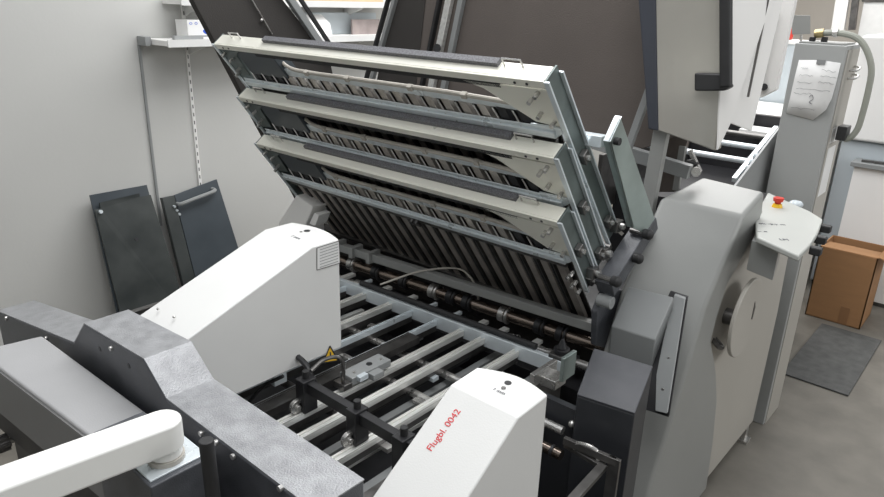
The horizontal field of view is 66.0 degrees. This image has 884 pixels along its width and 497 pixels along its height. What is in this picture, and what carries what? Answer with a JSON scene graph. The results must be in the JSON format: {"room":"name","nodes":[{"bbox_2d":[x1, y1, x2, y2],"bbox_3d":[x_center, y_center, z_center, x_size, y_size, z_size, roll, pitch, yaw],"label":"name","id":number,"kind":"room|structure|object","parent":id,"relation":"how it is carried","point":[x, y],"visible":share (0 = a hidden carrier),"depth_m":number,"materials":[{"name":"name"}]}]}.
{"room":"print shop","nodes":[
{"label":"print shop","id":0,"kind":"room"},
{"bbox_2d":[0,0,602,345],"bbox_3d":[-0.516,-1.712,4.620,0.100,3.600,11.300,18,26,38],"label":"wall","id":1,"kind":"structure","parent":0,"point":[73,121],"depth_m":3.49,"materials":[{"name":"paint"}]},
{"bbox_2d":[137,45,161,225],"bbox_3d":[-1.579,-0.591,3.685,0.008,0.985,0.013,18,26,38],"label":"pipe","id":2,"kind":"object","parent":1,"relation":"attached to","point":[139,46],"visible":0.86,"depth_m":3.67,"materials":[{"name":"grey metal"}]},
{"bbox_2d":[180,5,201,185],"bbox_3d":[-1.397,-0.944,3.766,0.011,1.700,0.018,18,26,38],"label":"rail","id":3,"kind":"object","parent":1,"relation":"attached to","point":[182,6],"visible":0.72,"depth_m":3.82,"materials":[{"name":"silver metal"}]},
{"bbox_2d":[137,34,381,53],"bbox_3d":[-0.817,-1.256,4.144,0.252,0.102,1.995,18,26,38],"label":"wall shelf","id":4,"kind":"object","parent":3,"relation":"attached to","point":[194,45],"visible":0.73,"depth_m":3.52,"materials":[{"name":"white metal"}]},
{"bbox_2d":[172,35,207,39],"bbox_3d":[-1.283,-1.092,3.517,0.220,0.020,0.030,-17,28,-42],"label":"marker tray","id":5,"kind":"object","parent":4,"relation":"on","point":[178,37],"visible":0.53,"depth_m":3.48,"materials":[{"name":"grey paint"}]},
{"bbox_2d":[175,19,206,34],"bbox_3d":[-1.268,-1.182,3.655,0.123,0.093,0.280,18,26,38],"label":"tissue box","id":6,"kind":"object","parent":4,"relation":"on","point":[183,26],"visible":0.31,"depth_m":3.55,"materials":[{"name":"cardboard"}]},
{"bbox_2d":[294,14,331,35],"bbox_3d":[-0.789,-1.353,4.123,0.119,0.122,0.220,18,26,38],"label":"paper stack","id":7,"kind":"object","parent":4,"relation":"on","point":[325,25],"visible":0.44,"depth_m":4.15,"materials":[{"name":"white paper"}]},
{"bbox_2d":[292,12,375,33],"bbox_3d":[-0.718,-1.437,4.339,0.020,0.133,0.800,18,26,38],"label":"plastic tray","id":8,"kind":"object","parent":4,"relation":"on","point":[340,22],"visible":0.26,"depth_m":4.40,"materials":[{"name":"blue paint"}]},
{"bbox_2d":[351,19,378,33],"bbox_3d":[-0.504,-1.461,4.480,0.015,0.093,0.240,18,26,38],"label":"picture card","id":9,"kind":"object","parent":4,"relation":"on","point":[358,26],"visible":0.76,"depth_m":4.46,"materials":[{"name":"pink paper"}]},
{"bbox_2d":[162,0,390,15],"bbox_3d":[-0.777,-1.462,4.146,0.196,0.094,1.840,18,26,38],"label":"wall shelf","id":10,"kind":"object","parent":3,"relation":"attached to","point":[351,7],"visible":0.44,"depth_m":4.12,"materials":[{"name":"white paint"}]},
{"bbox_2d":[305,0,382,1],"bbox_3d":[-0.702,-1.565,4.210,0.140,0.063,0.800,18,26,38],"label":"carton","id":11,"kind":"object","parent":10,"relation":"on","point":[305,0],"visible":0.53,"depth_m":4.29,"materials":[{"name":"brown cardboard"}]},
{"bbox_2d":[0,204,883,496],"bbox_3d":[2.318,0.976,2.892,7.800,0.100,11.300,18,26,38],"label":"floor","id":12,"kind":"structure","parent":0,"point":[818,441],"depth_m":3.00,"materials":[{"name":"concrete"}]},
{"bbox_2d":[0,433,77,496],"bbox_3d":[-0.927,0.836,1.728,0.700,0.790,0.160,18,26,38],"label":"machine base","id":13,"kind":"object","parent":12,"relation":"on","point":[21,453],"depth_m":1.63,"materials":[{"name":"black paint"}]},
{"bbox_2d":[0,337,204,496],"bbox_3d":[-0.726,0.378,1.394,0.854,0.290,0.189,16,25,34],"label":"housing","id":14,"kind":"object","parent":13,"relation":"on","point":[48,400],"depth_m":1.42,"materials":[{"name":"grey paint"}]},
{"bbox_2d":[0,409,185,496],"bbox_3d":[-0.638,0.416,0.951,0.568,0.200,0.060,-15,26,-39],"label":"swing arm","id":15,"kind":"object","parent":14,"relation":"attached to","point":[155,439],"visible":0.98,"depth_m":1.00,"materials":[{"name":"white plastic"}]},
{"bbox_2d":[198,436,220,496],"bbox_3d":[-0.367,0.492,1.115,0.027,0.420,0.023,18,26,38],"label":"lever","id":16,"kind":"object","parent":14,"relation":"attached to","point":[206,444],"visible":1,"depth_m":1.05,"materials":[{"name":"black metal"}]},
{"bbox_2d":[89,185,178,312],"bbox_3d":[-1.622,0.083,3.688,0.187,0.808,0.369,18,26,38],"label":"panel","id":17,"kind":"object","parent":12,"relation":"on","point":[139,267],"visible":0.9,"depth_m":3.63,"materials":[{"name":"black paint"}]},
{"bbox_2d":[0,300,363,496],"bbox_3d":[-0.743,0.675,1.717,1.510,1.110,0.109,18,26,38],"label":"beam","id":18,"kind":"structure","parent":12,"relation":"on","point":[152,366],"depth_m":1.35,"materials":[{"name":"grey metal"}]},
{"bbox_2d":[374,368,546,496],"bbox_3d":[0.035,0.415,1.230,0.155,0.285,0.321,18,26,38],"label":"guide","id":19,"kind":"object","parent":18,"relation":"attached to","point":[484,437],"visible":1,"depth_m":1.19,"materials":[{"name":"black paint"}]},
{"bbox_2d":[160,179,237,286],"bbox_3d":[-1.355,0.004,3.979,0.179,0.769,0.448,18,26,38],"label":"panel","id":20,"kind":"object","parent":12,"relation":"on","point":[200,231],"visible":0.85,"depth_m":3.91,"materials":[{"name":"grey paint"}]},
{"bbox_2d":[131,272,570,496],"bbox_3d":[-0.373,0.619,2.186,1.460,0.911,1.050,18,26,38],"label":"table","id":21,"kind":"object","parent":12,"relation":"on","point":[416,380],"depth_m":2.00,"materials":[{"name":"metal"}]},
{"bbox_2d":[140,223,340,393],"bbox_3d":[-0.493,0.172,1.737,0.210,0.354,0.492,18,26,38],"label":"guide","id":22,"kind":"object","parent":21,"relation":"on","point":[273,300],"visible":0.9,"depth_m":1.69,"materials":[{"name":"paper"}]},
{"bbox_2d":[248,354,312,402],"bbox_3d":[-0.449,0.345,1.798,0.229,0.158,0.138,0,20,-5],"label":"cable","id":23,"kind":"object","parent":21,"relation":"on","point":[275,381],"visible":0.48,"depth_m":1.76,"materials":[{"name":"black rubber"}]},
{"bbox_2d":[243,313,463,483],"bbox_3d":[-0.453,0.612,2.216,1.300,0.300,0.990,18,26,38],"label":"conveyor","id":24,"kind":"object","parent":21,"relation":"on","point":[380,461],"depth_m":2.15,"materials":[{"name":"black paint"}]},
{"bbox_2d":[340,354,390,384],"bbox_3d":[-0.203,0.338,1.891,0.077,0.025,0.145,18,26,38],"label":"block","id":25,"kind":"object","parent":21,"relation":"on","point":[372,368],"visible":0.99,"depth_m":1.88,"materials":[{"name":"grey paint"}]},
{"bbox_2d":[310,355,351,391],"bbox_3d":[-0.290,0.331,1.783,0.063,0.122,0.122,18,26,38],"label":"air nozzle","id":26,"kind":"object","parent":25,"relation":"attached to","point":[341,383],"visible":1,"depth_m":1.79,"materials":[{"name":"metal"}]},
{"bbox_2d":[530,350,576,390],"bbox_3d":[0.312,0.339,1.907,0.076,0.105,0.120,18,26,38],"label":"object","id":27,"kind":"object","parent":21,"relation":"attached to","point":[547,375],"visible":0.95,"depth_m":1.90,"materials":[{"name":"metal"}]},
{"bbox_2d":[542,440,564,460],"bbox_3d":[0.191,0.488,1.819,0.300,0.034,0.034,18,26,38],"label":"shaft","id":28,"kind":"object","parent":21,"relation":"attached to","point":[553,451],"visible":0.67,"depth_m":1.73,"materials":[{"name":"metal"}]},
{"bbox_2d":[563,436,620,496],"bbox_3d":[0.285,0.579,1.611,0.152,0.139,0.282,18,26,38],"label":"bracket","id":29,"kind":"object","parent":28,"relation":"attached to","point":[589,453],"visible":1,"depth_m":1.66,"materials":[{"name":"metal"}]},
{"bbox_2d":[324,223,628,405],"bbox_3d":[0.285,0.310,3.067,1.490,0.920,1.220,18,26,38],"label":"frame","id":30,"kind":"object","parent":12,"relation":"on","point":[569,390],"visible":0.06,"depth_m":2.50,"materials":[{"name":"black paint"}]},
{"bbox_2d":[189,0,332,198],"bbox_3d":[-0.714,-0.663,2.774,0.062,1.096,0.812,18,26,38],"label":"hood","id":31,"kind":"object","parent":30,"relation":"attached to","point":[247,18],"visible":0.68,"depth_m":2.67,"materials":[{"name":"metal"}]},
{"bbox_2d":[279,193,329,229],"bbox_3d":[-0.554,-0.060,2.814,0.288,0.344,0.110,18,26,38],"label":"housing","id":32,"kind":"object","parent":30,"relation":"attached to","point":[304,209],"visible":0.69,"depth_m":2.73,"materials":[{"name":"white paint"}]},
{"bbox_2d":[254,133,595,318],"bbox_3d":[-0.091,-0.095,2.379,1.404,0.478,0.364,18,26,38],"label":"plate","id":33,"kind":"object","parent":32,"relation":"attached to","point":[531,256],"visible":0.97,"depth_m":2.22,"materials":[{"name":"metal"}]},
{"bbox_2d":[236,87,605,283],"bbox_3d":[-0.124,-0.248,2.302,1.434,0.490,0.373,18,26,38],"label":"plate","id":34,"kind":"object","parent":33,"relation":"attached to","point":[547,172],"visible":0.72,"depth_m":2.00,"materials":[{"name":"metal"}]},
{"bbox_2d":[212,32,615,249],"bbox_3d":[-0.138,-0.381,2.247,1.454,0.584,0.479,18,26,38],"label":"plate","id":35,"kind":"object","parent":34,"relation":"attached to","point":[550,112],"visible":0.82,"depth_m":1.91,"materials":[{"name":"metal"}]},
{"bbox_2d":[610,218,625,235],"bbox_3d":[0.508,-0.066,2.014,0.071,0.058,0.044,8,21,16],"label":"bolt","id":36,"kind":"object","parent":35,"relation":"attached to","point":[619,225],"visible":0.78,"depth_m":2.00,"materials":[{"name":"metal"}]},
{"bbox_2d":[600,245,612,261],"bbox_3d":[0.465,0.014,1.993,0.071,0.058,0.044,8,21,16],"label":"bolt","id":37,"kind":"object","parent":34,"relation":"attached to","point":[606,249],"visible":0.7,"depth_m":1.97,"materials":[{"name":"metal"}]},
{"bbox_2d":[586,266,601,280],"bbox_3d":[0.427,0.071,1.971,0.071,0.058,0.044,8,21,16],"label":"bolt","id":38,"kind":"object","parent":33,"relation":"attached to","point":[592,272],"visible":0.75,"depth_m":1.95,"materials":[{"name":"metal"}]},
{"bbox_2d":[338,238,590,331],"bbox_3d":[-0.128,0.105,2.459,1.430,0.106,0.187,16,24,34],"label":"guard","id":39,"kind":"object","parent":32,"relation":"attached to","point":[374,256],"visible":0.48,"depth_m":2.36,"materials":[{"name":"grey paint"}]},
{"bbox_2d":[470,294,484,315],"bbox_3d":[0.122,0.183,2.406,0.035,0.104,0.054,18,26,38],"label":"lever","id":40,"kind":"object","parent":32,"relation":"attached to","point":[476,313],"visible":0.16,"depth_m":2.41,"materials":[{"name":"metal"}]},
{"bbox_2d":[339,275,588,370],"bbox_3d":[-0.057,0.224,2.497,1.355,0.048,0.048,16,25,34],"label":"roller","id":41,"kind":"object","parent":30,"relation":"attached to","point":[581,364],"visible":0.14,"depth_m":2.20,"materials":[{"name":"metal"}]},
{"bbox_2d":[538,349,652,496],"bbox_3d":[0.414,0.728,1.940,0.276,0.919,0.231,18,26,38],"label":"machine housing","id":42,"kind":"object","parent":12,"relation":"on","point":[608,415],"visible":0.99,"depth_m":1.75,"materials":[{"name":"paint"}]},
{"bbox_2d":[598,113,780,252],"bbox_3d":[1.335,-0.071,3.567,0.780,1.346,1.537,18,26,38],"label":"delivery section","id":43,"kind":"object","parent":12,"relation":"on","point":[744,158],"visible":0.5,"depth_m":3.25,"materials":[{"name":"black paint"}]},
{"bbox_2d":[604,178,787,496],"bbox_3d":[0.917,0.393,2.418,0.266,1.245,1.343,18,26,38],"label":"housing","id":44,"kind":"object","parent":12,"relation":"on","point":[699,249],"visible":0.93,"depth_m":2.15,"materials":[{"name":"grey paint"}]},
{"bbox_2d":[364,0,782,214],"bbox_3d":[0.254,-0.667,2.461,1.701,0.894,0.289,18,26,38],"label":"hood","id":45,"kind":"object","parent":44,"relation":"on","point":[597,44],"depth_m":2.24,"materials":[{"name":"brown metal"}]},
{"bbox_2d":[747,0,796,97],"bbox_3d":[0.975,-0.732,2.103,0.145,0.555,0.444,16,24,34],"label":"hood","id":46,"kind":"object","parent":45,"relation":"attached to","point":[772,78],"visible":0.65,"depth_m":2.25,"materials":[{"name":"white paint"}]},
{"bbox_2d":[591,289,621,347],"bbox_3d":[0.508,0.228,2.054,0.059,0.237,0.170,18,26,38],"label":"block","id":47,"kind":"object","parent":44,"relation":"attached to","point":[603,311],"visible":0.81,"depth_m":2.03,"materials":[{"name":"grey paint"}]},
{"bbox_2d":[339,255,603,350],"bbox_3d":[-0.042,0.151,2.487,1.355,0.060,0.060,16,25,34],"label":"roller","id":48,"kind":"object","parent":47,"relation":"attached to","point":[542,327],"visible":0.94,"depth_m":2.36,"materials":[{"name":"metal"}]},
{"bbox_2d":[595,217,657,295],"bbox_3d":[0.555,0.022,2.002,0.085,0.190,0.289,18,26,38],"label":"bar","id":49,"kind":"object","parent":47,"relation":"on","point":[630,249],"visible":0.97,"depth_m":1.98,"materials":[{"name":"grey paint"}]},
{"bbox_2d":[562,115,654,231],"bbox_3d":[0.443,-0.221,1.953,0.274,0.373,0.352,18,26,38],"label":"bracket","id":50,"kind":"object","parent":49,"relation":"on","point":[636,208],"visible":0.87,"depth_m":1.83,"materials":[{"name":"metal"}]},
{"bbox_2d":[609,287,687,416],"bbox_3d":[0.611,0.290,1.987,0.240,0.296,0.222,18,26,38],"label":"cover","id":51,"kind":"object","parent":44,"relation":"attached to","point":[647,327],"visible":0.86,"depth_m":1.97,"materials":[{"name":"grey paint"}]},
{"bbox_2d":[747,193,831,279],"bbox_3d":[1.144,-0.045,2.234,0.231,0.162,0.713,12,23,26],"label":"control panel","id":52,"kind":"object","parent":44,"relation":"attached to","point":[783,227],"visible":0.99,"depth_m":2.11,"materials":[{"name":"paint"}]},
{"bbox_2d":[790,200,802,207],"bbox_3d":[1.269,-0.153,2.454,0.083,0.043,0.061,-8,22,-25],"label":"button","id":53,"kind":"object","parent":52,"relation":"on","point":[795,202],"visible":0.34,"depth_m":2.43,"materials":[{"name":"white plastic"}]},
{"bbox_2d":[753,40,860,423],"bbox_3d":[1.515,-0.022,2.962,0.218,1.682,0.220,18,26,38],"label":"column","id":54,"kind":"structure","parent":12,"relation":"on","point":[805,150],"depth_m":2.77,"materials":[{"name":"grey metal"}]},
{"bbox_2d":[792,15,809,40],"bbox_3d":[1.439,-0.883,2.733,0.084,0.103,0.010,18,26,38],"label":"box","id":55,"kind":"object","parent":54,"relation":"attached to","point":[801,23],"visible":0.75,"depth_m":2.72,"materials":[{"name":"grey paint"}]},
{"bbox_2d":[786,59,840,119],"bbox_3d":[1.445,-0.620,2.656,0.157,0.229,0.013,18,26,38],"label":"paper note","id":56,"kind":"object","parent":54,"relation":"attached to","point":[814,83],"visible":1,"depth_m":2.66,"materials":[{"name":"grey paper"}]},
{"bbox_2d":[809,29,874,141],"bbox_3d":[1.547,-0.640,2.672,0.252,0.424,0.070,18,26,38],"label":"air hose","id":57,"kind":"object","parent":54,"relation":"attached to","point":[843,133],"visible":0.95,"depth_m":2.62,"materials":[{"name":"grey rubber"}]},
{"bbox_2d":[756,39,857,266],"bbox_3d":[2.233,-0.736,5.101,1.310,1.585,0.950,18,26,38],"label":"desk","id":58,"kind":"object","parent":12,"relation":"on","point":[772,103],"visible":0.02,"depth_m":4.95,"materials":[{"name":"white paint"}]},
{"bbox_2d":[786,323,880,395],"bbox_3d":[2.165,0.594,3.758,0.317,0.009,0.809,18,26,38],"label":"floor mat","id":59,"kind":"object","parent":12,"relation":"on","point":[833,358],"visible":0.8,"depth_m":3.72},
{"bbox_2d":[805,235,883,329],"bbox_3d":[2.541,0.212,4.175,0.416,0.460,0.301,18,26,38],"label":"cardboard box","id":60,"kind":"object","parent":12,"relation":"on","point":[847,273],"visible":0.99,"depth_m":4.11,"materials":[{"name":"brown cardboard"}]},
{"bbox_2d":[810,34,883,278],"bbox_3d":[3.374,-0.448,4.240,1.579,1.700,0.700,18,26,38],"label":"cabinet","id":61,"kind":"object","parent":12,"relation":"on","point":[869,142],"visible":0.38,"depth_m":4.32,"materials":[{"name":"metal"}]},
{"bbox_2d":[831,0,883,42],"bbox_3d":[4.564,-1.169,5.334,3.098,2.362,0.225,18,26,38],"label":"window","id":62,"kind":"structure","parent":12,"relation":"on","point":[872,17],"depth_m":5.84,"materials":[{"name":"white glass"}]},
{"bbox_2d":[838,158,883,307],"bbox_3d":[3.155,0.036,4.053,1.439,0.909,0.170,18,26,38],"label":"base cabinet","id":63,"kind":"object","parent":12,"relation":"on","point":[863,213],"visible":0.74,"depth_m":4.31,"materials":[{"name":"paint"}]},
{"bbox_2d":[861,159,881,162],"bbox_3d":[2.709,-0.538,4.238,0.165,0.014,0.016,12,22,25],"label":"tool","id":64,"kind":"object","parent":63,"relation":"on","point":[862,160],"visible":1,"depth_m":4.25,"materials":[{"name":"metal"}]},
{"bbox_2d":[793,0,863,41],"bbox_3d":[6.075,-2.113,6.227,7.600,3.600,0.100,18,26,38],"label":"wall","id":65,"kind":"structure","parent":0,"point":[821,12],"depth_m":7.66,"materials":[{"name":"paint"}]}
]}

